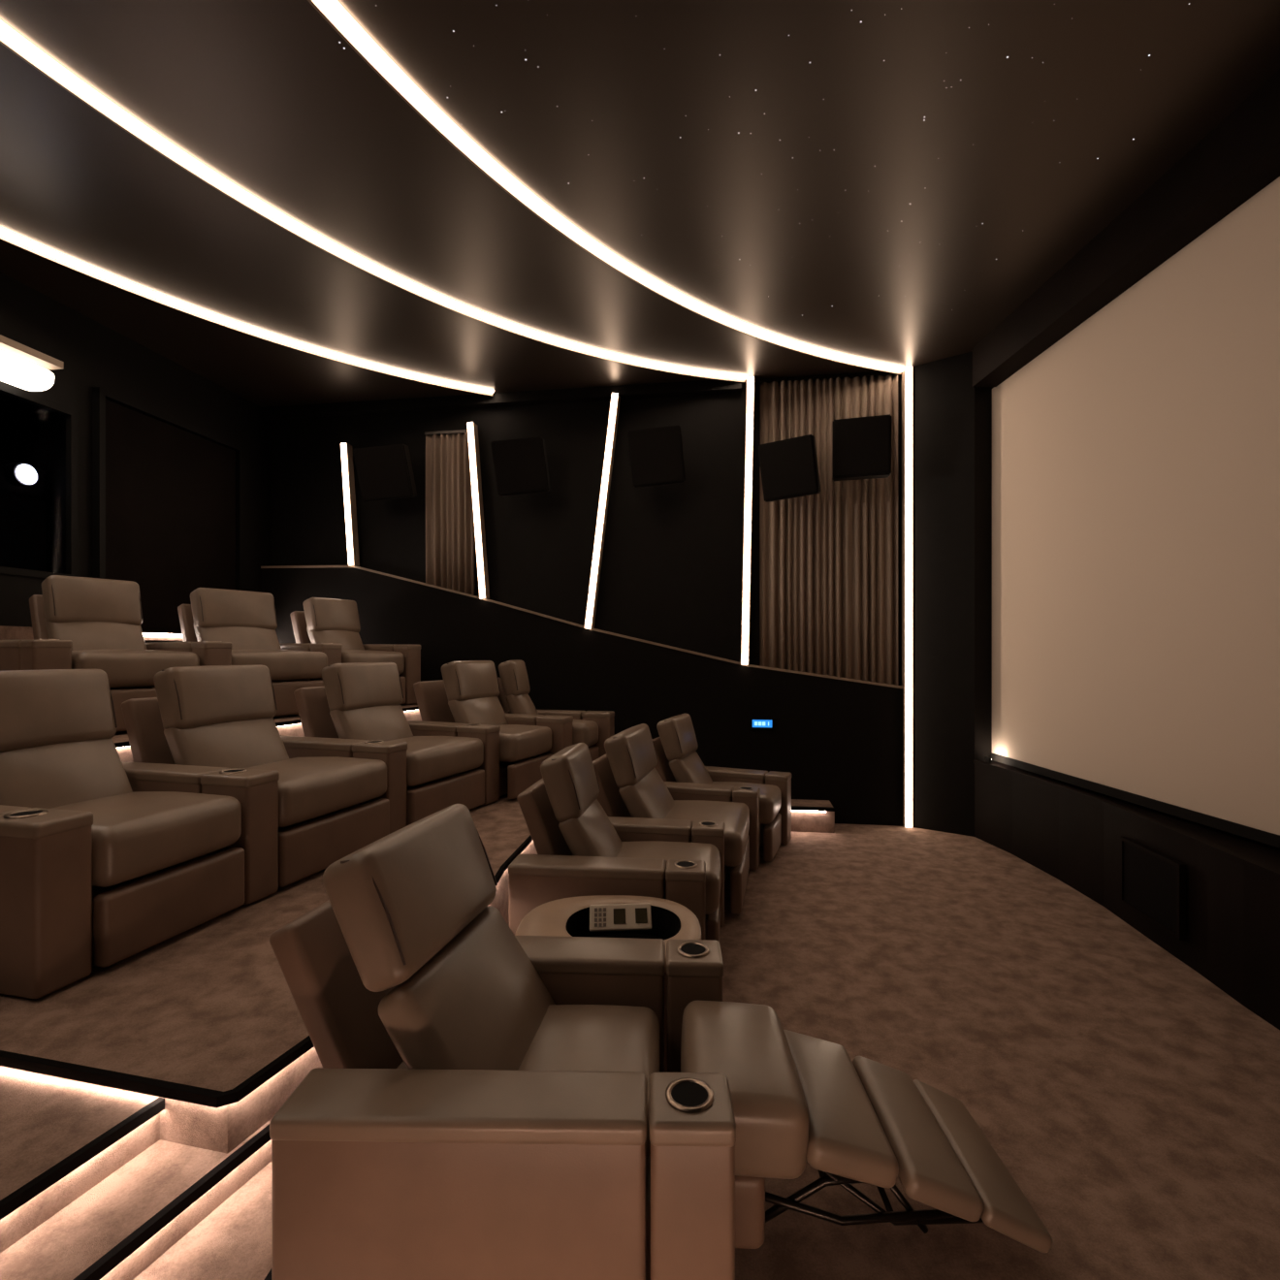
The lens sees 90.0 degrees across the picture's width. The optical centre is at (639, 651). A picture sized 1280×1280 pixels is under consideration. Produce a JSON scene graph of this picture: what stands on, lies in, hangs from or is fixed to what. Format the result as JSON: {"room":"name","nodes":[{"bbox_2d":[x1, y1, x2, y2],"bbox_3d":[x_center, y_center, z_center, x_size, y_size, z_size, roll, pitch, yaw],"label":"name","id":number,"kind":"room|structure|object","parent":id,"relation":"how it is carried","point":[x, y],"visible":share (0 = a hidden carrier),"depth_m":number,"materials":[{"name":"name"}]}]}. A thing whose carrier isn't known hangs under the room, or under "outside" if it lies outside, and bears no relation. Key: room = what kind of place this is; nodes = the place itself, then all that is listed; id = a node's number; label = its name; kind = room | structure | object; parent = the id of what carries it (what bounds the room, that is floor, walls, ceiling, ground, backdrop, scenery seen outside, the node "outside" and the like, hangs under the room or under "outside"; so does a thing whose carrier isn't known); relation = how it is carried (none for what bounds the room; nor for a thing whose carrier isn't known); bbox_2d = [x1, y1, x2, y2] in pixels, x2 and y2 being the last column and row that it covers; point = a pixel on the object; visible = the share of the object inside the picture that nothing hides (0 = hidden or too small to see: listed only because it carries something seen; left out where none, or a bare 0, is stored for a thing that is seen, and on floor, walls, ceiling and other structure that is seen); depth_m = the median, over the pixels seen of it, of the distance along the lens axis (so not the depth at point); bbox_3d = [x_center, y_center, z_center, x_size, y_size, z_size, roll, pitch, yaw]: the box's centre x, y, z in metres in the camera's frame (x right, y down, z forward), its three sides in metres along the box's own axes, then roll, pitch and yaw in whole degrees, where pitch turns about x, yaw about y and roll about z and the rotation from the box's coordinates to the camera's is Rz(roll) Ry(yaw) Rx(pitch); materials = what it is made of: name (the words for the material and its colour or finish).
{"room":"auditorium","nodes":[
{"label":"auditorium","id":0,"kind":"room"},
{"bbox_2d":[0,1066,159,1253],"bbox_3d":[-3.656,1.435,0.565,4.687,0.430,4.530,0,0,0],"label":"step","id":1,"kind":"structure","parent":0,"point":[45,1120],"depth_m":1.64,"materials":[{"name":"carpet"}]},
{"bbox_2d":[0,1096,164,1219],"bbox_3d":[-1.849,1.233,0.022,0.023,0.029,3.617,0,0,17],"label":"step nosing","id":2,"kind":"object","parent":1,"relation":"attached to","point":[36,1186],"depth_m":1.55,"materials":[{"name":"black"}]},
{"bbox_2d":[0,625,183,640],"bbox_3d":[-4.380,0.175,5.075,0.100,0.710,3.880,0,0,8],"label":"ledge","id":3,"kind":"object","parent":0,"point":[6,632],"depth_m":4.60,"materials":[{"name":"carpet"}]},
{"bbox_2d":[141,629,182,637],"bbox_3d":[-4.227,-0.161,6.099,0.050,0.056,1.751,0,0,8],"label":"light strip","id":4,"kind":"object","parent":3,"relation":"attached to","point":[158,633],"depth_m":5.71,"materials":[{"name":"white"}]},
{"bbox_2d":[144,640,183,642],"bbox_3d":[-4.188,-0.071,6.093,0.050,0.056,1.751,0,0,8],"label":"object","id":5,"kind":"structure","parent":3,"relation":"attached to","point":[145,641],"depth_m":5.62,"materials":[{"name":"black"}]},
{"bbox_2d":[0,271,268,627],"bbox_3d":[-4.869,-0.515,2.731,0.200,4.330,9.300,0,0,8],"label":"wall","id":6,"kind":"structure","parent":0,"point":[93,354],"depth_m":5.27,"materials":[{"name":"black paint"}]},
{"bbox_2d":[0,334,63,391],"bbox_3d":[-4.442,-1.980,3.856,0.315,0.230,1.650,0,0,8],"label":"wall lamp","id":7,"kind":"object","parent":6,"relation":"attached to","point":[25,368],"visible":1,"depth_m":4.43,"materials":[{"name":"white"}]},
{"bbox_2d":[0,350,54,391],"bbox_3d":[-4.441,-1.946,3.881,0.260,0.162,1.600,0,0,8],"label":"diffuser","id":8,"kind":"object","parent":7,"relation":"attached to","point":[18,368],"depth_m":4.44,"materials":[{"name":"white"}]},
{"bbox_2d":[0,382,77,578],"bbox_3d":[-4.578,-1.221,4.193,0.080,1.341,1.700,0,0,8],"label":"window","id":9,"kind":"structure","parent":6,"relation":"in","point":[39,435],"depth_m":4.77,"materials":[{"name":"black glass"}]},
{"bbox_2d":[92,386,243,631],"bbox_3d":[-4.273,-1.160,5.915,0.068,1.940,1.533,0,0,8],"label":"acoustic panel","id":10,"kind":"object","parent":6,"relation":"attached to","point":[168,491],"visible":0.75,"depth_m":5.76,"materials":[{"name":"black fabric"}]},
{"bbox_2d":[0,1119,271,1279],"bbox_3d":[-1.532,1.492,0.580,0.288,0.316,4.871,0,0,18],"label":"step","id":11,"kind":"structure","parent":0,"point":[78,1235],"depth_m":1.54,"materials":[{"name":"carpet"}]},
{"bbox_2d":[72,1123,271,1279],"bbox_3d":[-1.413,1.347,0.590,0.109,0.029,4.781,0,0,18],"label":"step nosing","id":12,"kind":"object","parent":11,"relation":"attached to","point":[151,1227],"depth_m":1.53,"materials":[{"name":"black"}]},
{"bbox_2d":[133,1161,271,1279],"bbox_3d":[-1.296,1.545,0.430,0.417,0.210,4.539,0,0,16],"label":"step","id":13,"kind":"structure","parent":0,"point":[234,1241],"depth_m":1.55,"materials":[{"name":"carpet"}]},
{"bbox_2d":[264,1268,271,1279],"bbox_3d":[-1.130,1.447,0.444,0.174,0.017,4.435,0,0,13],"label":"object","id":14,"kind":"structure","parent":13,"relation":"attached to","point":[269,1276],"depth_m":1.47,"materials":[{"name":"black"}]},
{"bbox_2d":[111,704,421,762],"bbox_3d":[-3.455,0.853,4.624,2.272,0.645,4.646,0,0,11],"label":"floor","id":15,"kind":"structure","parent":0,"point":[125,753],"depth_m":4.89,"materials":[{"name":"carpet"}]},
{"bbox_2d":[0,575,232,731],"bbox_3d":[-3.643,-0.001,4.412,0.974,1.041,1.111,0,0,29],"label":"recliner","id":16,"kind":"object","parent":15,"relation":"on","point":[79,623],"visible":0.63,"depth_m":4.33,"materials":[{"name":"brown leather"}]},
{"bbox_2d":[177,587,342,716],"bbox_3d":[-3.215,-0.001,5.392,1.050,1.041,1.025,0,0,30],"label":"recliner","id":17,"kind":"object","parent":15,"relation":"on","point":[244,619],"visible":0.66,"depth_m":5.24,"materials":[{"name":"brown leather"}]},
{"bbox_2d":[114,706,418,747],"bbox_3d":[-2.791,0.543,4.432,0.115,0.029,4.595,0,0,21],"label":"led strip light","id":18,"kind":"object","parent":15,"relation":"attached to","point":[120,744],"depth_m":4.82,"materials":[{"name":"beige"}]},
{"bbox_2d":[290,597,420,704],"bbox_3d":[-2.796,-0.001,6.242,0.954,1.041,0.886,0,0,28],"label":"recliner","id":19,"kind":"object","parent":15,"relation":"on","point":[334,621],"visible":0.52,"depth_m":6.18,"materials":[{"name":"brown leather"}]},
{"bbox_2d":[0,794,537,1153],"bbox_3d":[-2.468,1.413,4.395,4.358,0.475,4.827,0,0,10],"label":"floor","id":20,"kind":"structure","parent":0,"point":[210,1005],"depth_m":2.06,"materials":[{"name":"carpet"}]},
{"bbox_2d":[0,669,279,998],"bbox_3d":[-2.393,0.622,2.744,1.119,1.086,1.051,0,0,14],"label":"recliner","id":21,"kind":"object","parent":20,"relation":"on","point":[106,857],"visible":1,"depth_m":2.60,"materials":[{"name":"brown leather"}]},
{"bbox_2d":[121,664,407,887],"bbox_3d":[-2.122,0.622,3.758,1.134,1.086,1.031,0,0,16],"label":"recliner","id":22,"kind":"object","parent":20,"relation":"on","point":[337,797],"visible":0.68,"depth_m":3.52,"materials":[{"name":"brown leather"}]},
{"bbox_2d":[0,834,532,1108],"bbox_3d":[-1.431,1.188,3.284,6.172,0.029,2.927,0,0,-38],"label":"step nosing","id":23,"kind":"object","parent":20,"relation":"attached to","point":[216,1099],"depth_m":1.78,"materials":[{"name":"black"}]},
{"bbox_2d":[293,662,500,826],"bbox_3d":[-1.772,0.622,4.746,1.109,1.086,1.055,0,0,20],"label":"recliner","id":24,"kind":"object","parent":20,"relation":"on","point":[448,764],"visible":0.76,"depth_m":4.55,"materials":[{"name":"brown leather"}]},
{"bbox_2d":[413,660,573,799],"bbox_3d":[-1.277,0.622,5.537,1.152,1.086,0.840,0,0,21],"label":"recliner","id":25,"kind":"object","parent":20,"relation":"on","point":[468,690],"visible":0.58,"depth_m":5.40,"materials":[{"name":"brown leather"}]},
{"bbox_2d":[497,660,614,761],"bbox_3d":[-0.885,0.622,6.085,1.214,1.086,0.534,0,0,16],"label":"recliner","id":26,"kind":"object","parent":20,"relation":"on","point":[592,728],"visible":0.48,"depth_m":5.97,"materials":[{"name":"brown leather"}]},
{"bbox_2d":[261,567,903,826],"bbox_3d":[-0.803,0.367,6.586,6.750,2.565,0.100,0,0,8],"label":"wall","id":27,"kind":"structure","parent":0,"point":[841,742],"depth_m":6.39,"materials":[{"name":"black fabric"}]},
{"bbox_2d":[260,565,903,688],"bbox_3d":[-0.803,-0.290,6.580,6.750,1.295,0.112,0,0,8],"label":"trim","id":28,"kind":"structure","parent":27,"relation":"attached to","point":[285,566],"depth_m":6.48,"materials":[{"name":"brown wood"}]},
{"bbox_2d":[749,717,774,729],"bbox_3d":[1.190,0.700,6.232,0.240,0.110,0.024,0,0,8],"label":"wall display","id":29,"kind":"object","parent":27,"relation":"attached to","point":[754,722],"visible":1,"depth_m":6.22,"materials":[{"name":"blue"}]},
{"bbox_2d":[268,374,901,685],"bbox_3d":[-0.923,-0.515,6.730,7.070,4.330,0.150,0,0,8],"label":"wall","id":30,"kind":"structure","parent":0,"point":[671,571],"depth_m":6.60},
{"bbox_2d":[340,443,359,566],"bbox_3d":[-3.122,-1.578,6.888,0.168,1.310,0.106,0,0,8],"label":"light bar","id":31,"kind":"object","parent":30,"relation":"attached to","point":[346,451],"visible":0.95,"depth_m":6.84,"materials":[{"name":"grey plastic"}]},
{"bbox_2d":[352,444,417,502],"bbox_3d":[-2.602,-1.827,6.634,0.571,0.611,0.565,0,0,0],"label":"wall speaker","id":32,"kind":"object","parent":30,"relation":"attached to","point":[385,472],"visible":1,"depth_m":6.44,"materials":[{"name":"black fabric"}]},
{"bbox_2d":[424,429,474,595],"bbox_3d":[-2.007,-1.459,6.769,0.538,1.740,0.073,0,0,8],"label":"pleated curtain","id":33,"kind":"object","parent":30,"relation":"hanging from","point":[449,512],"visible":0.88,"depth_m":6.77,"materials":[{"name":"brown fabric"}]},
{"bbox_2d":[466,421,489,598],"bbox_3d":[-1.689,-1.466,6.679,0.216,1.828,0.106,0,0,8],"label":"light bar","id":34,"kind":"object","parent":30,"relation":"attached to","point":[472,430],"visible":0.95,"depth_m":6.63,"materials":[{"name":"white plastic"}]},
{"bbox_2d":[261,379,741,419],"bbox_3d":[-1.569,-2.630,6.695,5.202,0.100,0.104,0,0,8],"label":"trim","id":35,"kind":"structure","parent":30,"relation":"attached to","point":[702,387],"depth_m":6.64,"materials":[{"name":"black"}]},
{"bbox_2d":[490,436,550,496],"bbox_3d":[-1.172,-1.825,6.431,0.552,0.595,0.532,0,0,0],"label":"wall speaker","id":36,"kind":"object","parent":30,"relation":"attached to","point":[521,464],"visible":1,"depth_m":6.22,"materials":[{"name":"black fabric"}]},
{"bbox_2d":[584,392,620,628],"bbox_3d":[-0.381,-1.414,6.489,0.357,2.364,0.106,0,0,8],"label":"light bar","id":37,"kind":"object","parent":30,"relation":"attached to","point":[615,401],"visible":0.95,"depth_m":6.44,"materials":[{"name":"white plastic"}]},
{"bbox_2d":[627,425,685,488],"bbox_3d":[0.158,-1.860,6.228,0.550,0.595,0.535,0,0,0],"label":"wall speaker","id":38,"kind":"object","parent":30,"relation":"attached to","point":[656,457],"visible":1,"depth_m":6.02,"materials":[{"name":"black fabric"}]},
{"bbox_2d":[740,376,754,664],"bbox_3d":[1.056,-1.276,6.280,0.134,2.800,0.106,0,0,8],"label":"light bar","id":39,"kind":"object","parent":30,"relation":"attached to","point":[750,392],"visible":0.98,"depth_m":6.23,"materials":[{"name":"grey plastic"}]},
{"bbox_2d":[757,434,820,502],"bbox_3d":[1.388,-1.695,6.012,0.607,0.588,0.596,0,0,0],"label":"wall speaker","id":40,"kind":"object","parent":30,"relation":"attached to","point":[788,467],"visible":1,"depth_m":5.84,"materials":[{"name":"black fabric"}]},
{"bbox_2d":[759,371,897,685],"bbox_3d":[1.819,-1.174,6.207,1.294,3.001,0.074,0,0,8],"label":"pleated curtain","id":41,"kind":"object","parent":30,"relation":"hanging from","point":[828,559],"visible":0.82,"depth_m":6.20,"materials":[{"name":"brown fabric"}]},
{"bbox_2d":[832,414,892,480],"bbox_3d":[2.022,-1.854,5.929,0.551,0.540,0.572,0,0,0],"label":"wall speaker","id":42,"kind":"object","parent":30,"relation":"attached to","point":[861,446],"visible":1,"depth_m":5.74,"materials":[{"name":"black fabric"}]},
{"bbox_2d":[0,0,1279,407],"bbox_3d":[-1.300,-2.740,3.300,10.400,0.121,10.000,0,0,0],"label":"ceiling","id":43,"kind":"structure","parent":0,"point":[884,181],"depth_m":3.57,"materials":[{"name":"grey paint"}]},
{"bbox_2d":[0,227,494,396],"bbox_3d":[-3.498,-2.660,2.737,2.077,0.040,8.480,0,0,14],"label":"arc","id":44,"kind":"object","parent":43,"relation":"attached to","point":[8,237],"visible":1,"depth_m":5.08,"materials":[{"name":"white plastic"}]},
{"bbox_2d":[0,20,747,382],"bbox_3d":[-1.558,-2.660,2.771,2.307,0.040,8.428,0,0,22],"label":"arc","id":45,"kind":"object","parent":43,"relation":"attached to","point":[10,39],"visible":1,"depth_m":3.85,"materials":[{"name":"white plastic"}]},
{"bbox_2d":[307,0,904,374],"bbox_3d":[-0.295,-2.660,2.650,1.866,0.040,8.687,0,0,27],"label":"arc","id":46,"kind":"object","parent":43,"relation":"attached to","point":[333,13],"visible":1,"depth_m":3.67,"materials":[{"name":"white plastic"}]},
{"bbox_2d":[791,799,834,832],"bbox_3d":[1.209,1.540,6.071,1.180,0.220,0.340,0,0,8],"label":"step","id":47,"kind":"structure","parent":0,"point":[801,821],"depth_m":5.85,"materials":[{"name":"carpet"}]},
{"bbox_2d":[791,805,834,812],"bbox_3d":[1.186,1.442,5.912,1.180,0.033,0.060,0,0,8],"label":"step nosing","id":48,"kind":"object","parent":47,"relation":"attached to","point":[793,808],"depth_m":5.83,"materials":[{"name":"black"}]},
{"bbox_2d":[913,351,997,836],"bbox_3d":[2.915,-0.515,6.050,0.770,4.330,0.700,0,0,0],"label":"wall","id":49,"kind":"structure","parent":0,"point":[952,417],"depth_m":5.81,"materials":[{"name":"black paint"}]},
{"bbox_2d":[901,366,913,827],"bbox_3d":[2.531,-0.514,6.057,0.078,4.322,0.106,0,0,8],"label":"light bar","id":50,"kind":"object","parent":49,"relation":"attached to","point":[908,372],"visible":1,"depth_m":6.01,"materials":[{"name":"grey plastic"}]},
{"bbox_2d":[719,823,1279,1279],"bbox_3d":[-1.450,1.710,3.300,10.100,0.120,10.000,0,0,0],"label":"floor","id":51,"kind":"structure","parent":0,"point":[1132,1101],"depth_m":2.67,"materials":[{"name":"carpet"}]},
{"bbox_2d":[514,895,701,1072],"bbox_3d":[-0.130,1.400,2.700,0.770,0.500,0.664,0,0,0],"label":"side table","id":52,"kind":"object","parent":51,"relation":"on","point":[565,916],"visible":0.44,"depth_m":2.85,"materials":[{"name":"light wood"},{"name":"black glass"}]},
{"bbox_2d":[589,902,651,931],"bbox_3d":[-0.085,1.162,2.800,0.270,0.094,0.078,0,0,-4],"label":"handset","id":53,"kind":"object","parent":52,"relation":"on","point":[613,916],"visible":1,"depth_m":2.79,"materials":[{"name":"beige plastic"}]},
{"bbox_2d":[565,903,680,940],"bbox_3d":[-0.070,1.224,2.730,0.490,0.131,0.420,0,0,0],"label":"tray","id":54,"kind":"object","parent":52,"relation":"on","point":[665,917],"depth_m":2.88,"materials":[{"name":"black plastic"}]},
{"bbox_2d":[508,742,724,942],"bbox_3d":[-0.087,1.092,3.563,1.110,1.095,1.026,0,0,7],"label":"recliner","id":55,"kind":"object","parent":51,"relation":"on","point":[582,850],"visible":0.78,"depth_m":3.35,"materials":[{"name":"brown leather"}]},
{"bbox_2d":[269,803,1052,1279],"bbox_3d":[0.014,1.083,1.886,2.066,1.114,0.962,0,0,2],"label":"recliner","id":56,"kind":"object","parent":51,"relation":"on","point":[486,1102],"visible":1,"depth_m":1.63,"materials":[{"name":"brown leather"}]},
{"bbox_2d":[592,723,760,914],"bbox_3d":[0.278,1.092,4.602,1.111,1.095,1.125,0,0,13],"label":"recliner","id":57,"kind":"object","parent":51,"relation":"on","point":[630,784],"visible":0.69,"depth_m":4.34,"materials":[{"name":"brown leather"}]},
{"bbox_2d":[652,713,791,862],"bbox_3d":[0.657,1.092,5.439,1.108,1.095,0.771,0,0,24],"label":"recliner","id":58,"kind":"object","parent":51,"relation":"on","point":[676,746],"visible":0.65,"depth_m":5.31,"materials":[{"name":"brown leather"}]},
{"bbox_2d":[974,762,1279,1029],"bbox_3d":[2.850,1.320,2.100,0.900,0.660,7.600,0,0,0],"label":"wall","id":59,"kind":"structure","parent":0,"point":[1232,941],"depth_m":3.62,"materials":[{"name":"brown wood"}]},
{"bbox_2d":[984,756,991,763],"bbox_3d":[3.042,0.943,5.590,0.023,0.045,0.080,0,0,0],"label":"uplight","id":60,"kind":"object","parent":59,"relation":"on","point":[986,758],"visible":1,"depth_m":5.58,"materials":[{"name":"black"}]},
{"bbox_2d":[973,760,1279,879],"bbox_3d":[2.752,0.978,1.997,0.193,0.025,7.428,0,0,5],"label":"trim","id":61,"kind":"structure","parent":59,"relation":"on","point":[1269,871],"depth_m":3.59,"materials":[{"name":"brown wood"}]},
{"bbox_2d":[1120,835,1185,940],"bbox_3d":[2.885,1.313,3.596,0.030,0.414,0.560,0,0,8],"label":"wall speaker","id":62,"kind":"object","parent":59,"relation":"attached to","point":[1152,883],"visible":1,"depth_m":3.56,"materials":[{"name":"black fabric"}]},
{"bbox_3d":[3.375,-0.515,2.350,0.150,4.330,8.100,0,0,0],"label":"wall","id":63,"kind":"structure","parent":0,"visible":0},
{"bbox_2d":[972,68,1279,386],"bbox_3d":[3.120,-2.510,1.980,0.360,0.340,7.360,0,0,0],"label":"trim","id":64,"kind":"structure","parent":63,"relation":"attached to","point":[1239,157],"depth_m":3.73,"materials":[{"name":"black paint"}]},
{"bbox_2d":[991,176,1279,848],"bbox_3d":[3.205,-0.715,2.080,0.130,3.360,7.560,0,0,0],"label":"projection screen","id":65,"kind":"object","parent":63,"relation":"attached to","point":[1136,459],"visible":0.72,"depth_m":3.92,"materials":[{"name":"beige fabric"}]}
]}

